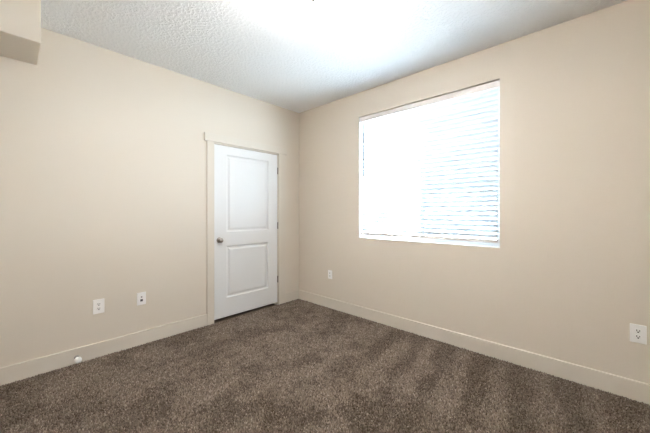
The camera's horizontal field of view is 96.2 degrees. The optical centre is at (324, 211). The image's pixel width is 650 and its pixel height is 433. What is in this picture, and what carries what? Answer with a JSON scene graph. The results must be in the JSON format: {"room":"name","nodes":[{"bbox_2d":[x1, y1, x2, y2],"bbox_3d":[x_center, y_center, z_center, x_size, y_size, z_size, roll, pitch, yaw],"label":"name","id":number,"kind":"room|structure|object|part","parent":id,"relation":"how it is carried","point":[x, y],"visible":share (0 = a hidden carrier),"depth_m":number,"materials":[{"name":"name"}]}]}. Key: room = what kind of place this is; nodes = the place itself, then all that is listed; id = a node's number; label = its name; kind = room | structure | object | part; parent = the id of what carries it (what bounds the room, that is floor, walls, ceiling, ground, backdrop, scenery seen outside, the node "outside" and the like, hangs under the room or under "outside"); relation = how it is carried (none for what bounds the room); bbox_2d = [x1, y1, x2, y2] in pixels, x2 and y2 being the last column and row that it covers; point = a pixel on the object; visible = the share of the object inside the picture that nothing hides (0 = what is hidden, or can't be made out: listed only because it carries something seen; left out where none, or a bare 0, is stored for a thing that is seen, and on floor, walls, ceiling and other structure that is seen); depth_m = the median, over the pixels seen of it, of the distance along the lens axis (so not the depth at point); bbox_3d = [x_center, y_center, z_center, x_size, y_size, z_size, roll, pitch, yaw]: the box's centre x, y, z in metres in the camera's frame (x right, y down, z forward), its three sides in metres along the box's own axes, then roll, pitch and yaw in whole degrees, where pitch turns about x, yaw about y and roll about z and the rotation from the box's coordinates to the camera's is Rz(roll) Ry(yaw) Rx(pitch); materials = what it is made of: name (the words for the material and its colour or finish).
{"room":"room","nodes":[
{"label":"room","id":0,"kind":"room"},
{"bbox_2d":[0,28,298,367],"bbox_3d":[-1.613,-0.089,3.097,0.150,2.742,3.750,0,0,43],"label":"wall","id":1,"kind":"structure","parent":0,"point":[103,152],"depth_m":2.61,"materials":[{"name":"beige paint"}]},
{"bbox_2d":[74,355,81,363],"bbox_3d":[-2.056,1.223,2.423,0.089,0.050,0.050,0,0,43],"label":"door stop","id":2,"kind":"object","parent":1,"relation":"attached to","point":[77,359],"visible":1,"depth_m":2.40,"materials":[{"name":"white metal"}]},
{"bbox_2d":[93,298,103,314],"bbox_3d":[-1.993,0.831,2.570,0.011,0.126,0.082,0,0,43],"label":"wall outlet","id":3,"kind":"object","parent":1,"relation":"attached to","point":[98,305],"visible":1,"depth_m":2.57,"materials":[{"name":"white plastic"}]},
{"bbox_2d":[0,314,206,385],"bbox_3d":[-2.028,1.214,2.529,0.015,0.135,2.053,0,0,43],"label":"baseboard","id":4,"kind":"structure","parent":1,"relation":"attached to","point":[20,371],"depth_m":2.54,"materials":[{"name":"beige paint"}]},
{"bbox_2d":[137,292,145,305],"bbox_3d":[-1.766,0.835,2.809,0.018,0.120,0.076,0,0,43],"label":"jack plate","id":5,"kind":"object","parent":1,"relation":"attached to","point":[141,297],"visible":1,"depth_m":2.81,"materials":[{"name":"white plastic"}]},
{"bbox_2d":[204,132,286,324],"bbox_3d":[-1.000,0.196,3.738,0.176,2.173,1.180,0,0,43],"label":"door frame","id":6,"kind":"structure","parent":1,"relation":"attached to","point":[210,138],"depth_m":3.55,"materials":[{"name":"beige paint"}]},
{"bbox_3d":[-1.300,0.239,3.310,0.019,2.085,0.083,0,0,43],"label":"casing","id":7,"kind":"part","parent":6,"relation":"part of","materials":[{"name":"beige paint"}]},
{"bbox_3d":[-0.945,-0.847,3.687,0.026,0.088,1.180,0,0,43],"label":"head casing","id":8,"kind":"part","parent":6,"relation":"part of","materials":[{"name":"beige paint"}]},
{"bbox_3d":[-0.602,0.239,4.062,0.019,2.085,0.116,0,0,43],"label":"casing","id":9,"kind":"part","parent":6,"relation":"part of","materials":[{"name":"beige paint"}]},
{"bbox_2d":[214,144,277,319],"bbox_3d":[-0.952,0.230,3.683,0.100,2.026,0.914,0,0,43],"label":"door","id":10,"kind":"structure","parent":1,"relation":"in","point":[245,181],"depth_m":3.65,"materials":[{"name":"white paint"}]},
{"bbox_3d":[-1.210,0.327,3.378,0.064,0.064,0.064,0,0,43],"label":"knob","id":11,"kind":"part","parent":10,"relation":"part of","materials":[{"name":"silver metal"}]},
{"bbox_2d":[285,290,298,302],"bbox_3d":[-0.471,1.214,4.205,0.015,0.135,0.272,0,0,43],"label":"baseboard","id":12,"kind":"structure","parent":1,"relation":"attached to","point":[293,295],"depth_m":4.18,"materials":[{"name":"beige paint"}]},
{"bbox_2d":[0,299,649,432],"bbox_3d":[-0.111,1.339,1.702,4.250,0.115,3.750,0,0,43],"label":"floor","id":13,"kind":"structure","parent":0,"point":[298,365],"depth_m":2.08,"materials":[{"name":"brown carpet"}]},
{"bbox_2d":[41,0,626,112],"bbox_3d":[-0.111,-1.535,1.702,4.250,0.150,3.750,0,0,43],"label":"ceiling","id":14,"kind":"structure","parent":0,"point":[285,54],"depth_m":2.37,"materials":[{"name":"white paint"}]},
{"bbox_2d":[0,0,40,64],"bbox_3d":[-2.334,-1.305,1.885,0.443,0.310,0.693,0,0,43],"label":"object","id":15,"kind":"structure","parent":14,"relation":"attached to","point":[20,20],"depth_m":1.95,"materials":[{"name":"beige paint"}]},
{"bbox_2d":[292,0,334,8],"bbox_3d":[-0.066,-1.304,1.604,0.310,0.313,0.310,0,0,43],"label":"ceiling light","id":16,"kind":"object","parent":14,"relation":"attached to","point":[309,4],"visible":1,"depth_m":1.65,"materials":[{"name":"white glass"}]},
{"bbox_2d":[299,0,649,383],"bbox_3d":[1.169,-0.085,2.970,4.100,2.751,0.150,0,0,43],"label":"wall","id":17,"kind":"structure","parent":0,"point":[568,277],"depth_m":2.35,"materials":[{"name":"beige paint"}]},
{"bbox_2d":[328,270,331,278],"bbox_3d":[0.068,0.832,3.883,0.072,0.116,0.011,0,0,43],"label":"wall outlet","id":18,"kind":"object","parent":17,"relation":"attached to","point":[329,271],"visible":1,"depth_m":3.88,"materials":[{"name":"white plastic"}]},
{"bbox_2d":[359,87,499,247],"bbox_3d":[1.019,-0.423,3.107,1.509,1.476,0.146,0,0,43],"label":"window","id":19,"kind":"structure","parent":17,"relation":"in","point":[452,242],"depth_m":2.94,"materials":[{"name":"white plastic"}]},
{"bbox_3d":[0.801,-0.424,3.394,0.751,1.430,0.017,0,0,43],"label":"sash","id":20,"kind":"part","parent":19,"relation":"part of","materials":[{"name":"white plastic"}]},
{"bbox_2d":[360,80,499,242],"bbox_3d":[0.993,-0.439,3.078,1.502,1.440,0.081,0,0,43],"label":"window blind","id":21,"kind":"object","parent":19,"relation":"attached to","point":[478,105],"visible":1,"depth_m":2.96,"materials":[{"name":"white plastic"}]},
{"bbox_3d":[1.001,-0.421,3.084,0.002,1.365,0.054,0,0,43],"label":"ladder cord","id":22,"kind":"part","parent":21,"relation":"part of","materials":[{"name":"white fabric"}]},
{"bbox_3d":[0.997,0.262,3.089,1.478,0.028,0.050,0,0,43],"label":"rail","id":23,"kind":"part","parent":21,"relation":"part of","materials":[{"name":"white plastic"}]},
{"bbox_3d":[0.999,-1.133,3.091,1.470,0.051,0.052,0,0,43],"label":"head rail","id":24,"kind":"part","parent":21,"relation":"part of","materials":[{"name":"white plastic"}]},
{"bbox_3d":[1.055,-0.424,3.145,1.506,1.474,0.042,0,0,43],"label":"frame","id":25,"kind":"part","parent":19,"relation":"part of","materials":[{"name":"white plastic"}]},
{"bbox_3d":[1.309,-0.424,2.896,0.751,1.430,0.017,0,0,43],"label":"sash","id":26,"kind":"part","parent":19,"relation":"part of","materials":[{"name":"white plastic"}]},
{"bbox_2d":[299,290,649,404],"bbox_3d":[1.063,1.214,2.955,3.935,0.135,0.015,0,0,43],"label":"baseboard","id":27,"kind":"structure","parent":17,"relation":"attached to","point":[639,391],"depth_m":2.49,"materials":[{"name":"beige paint"}]},
{"bbox_2d":[630,323,646,344],"bbox_3d":[2.121,0.825,1.976,0.079,0.124,0.011,0,0,43],"label":"wall outlet","id":28,"kind":"object","parent":17,"relation":"attached to","point":[638,333],"visible":1,"depth_m":1.97,"materials":[{"name":"white plastic"}]}
]}

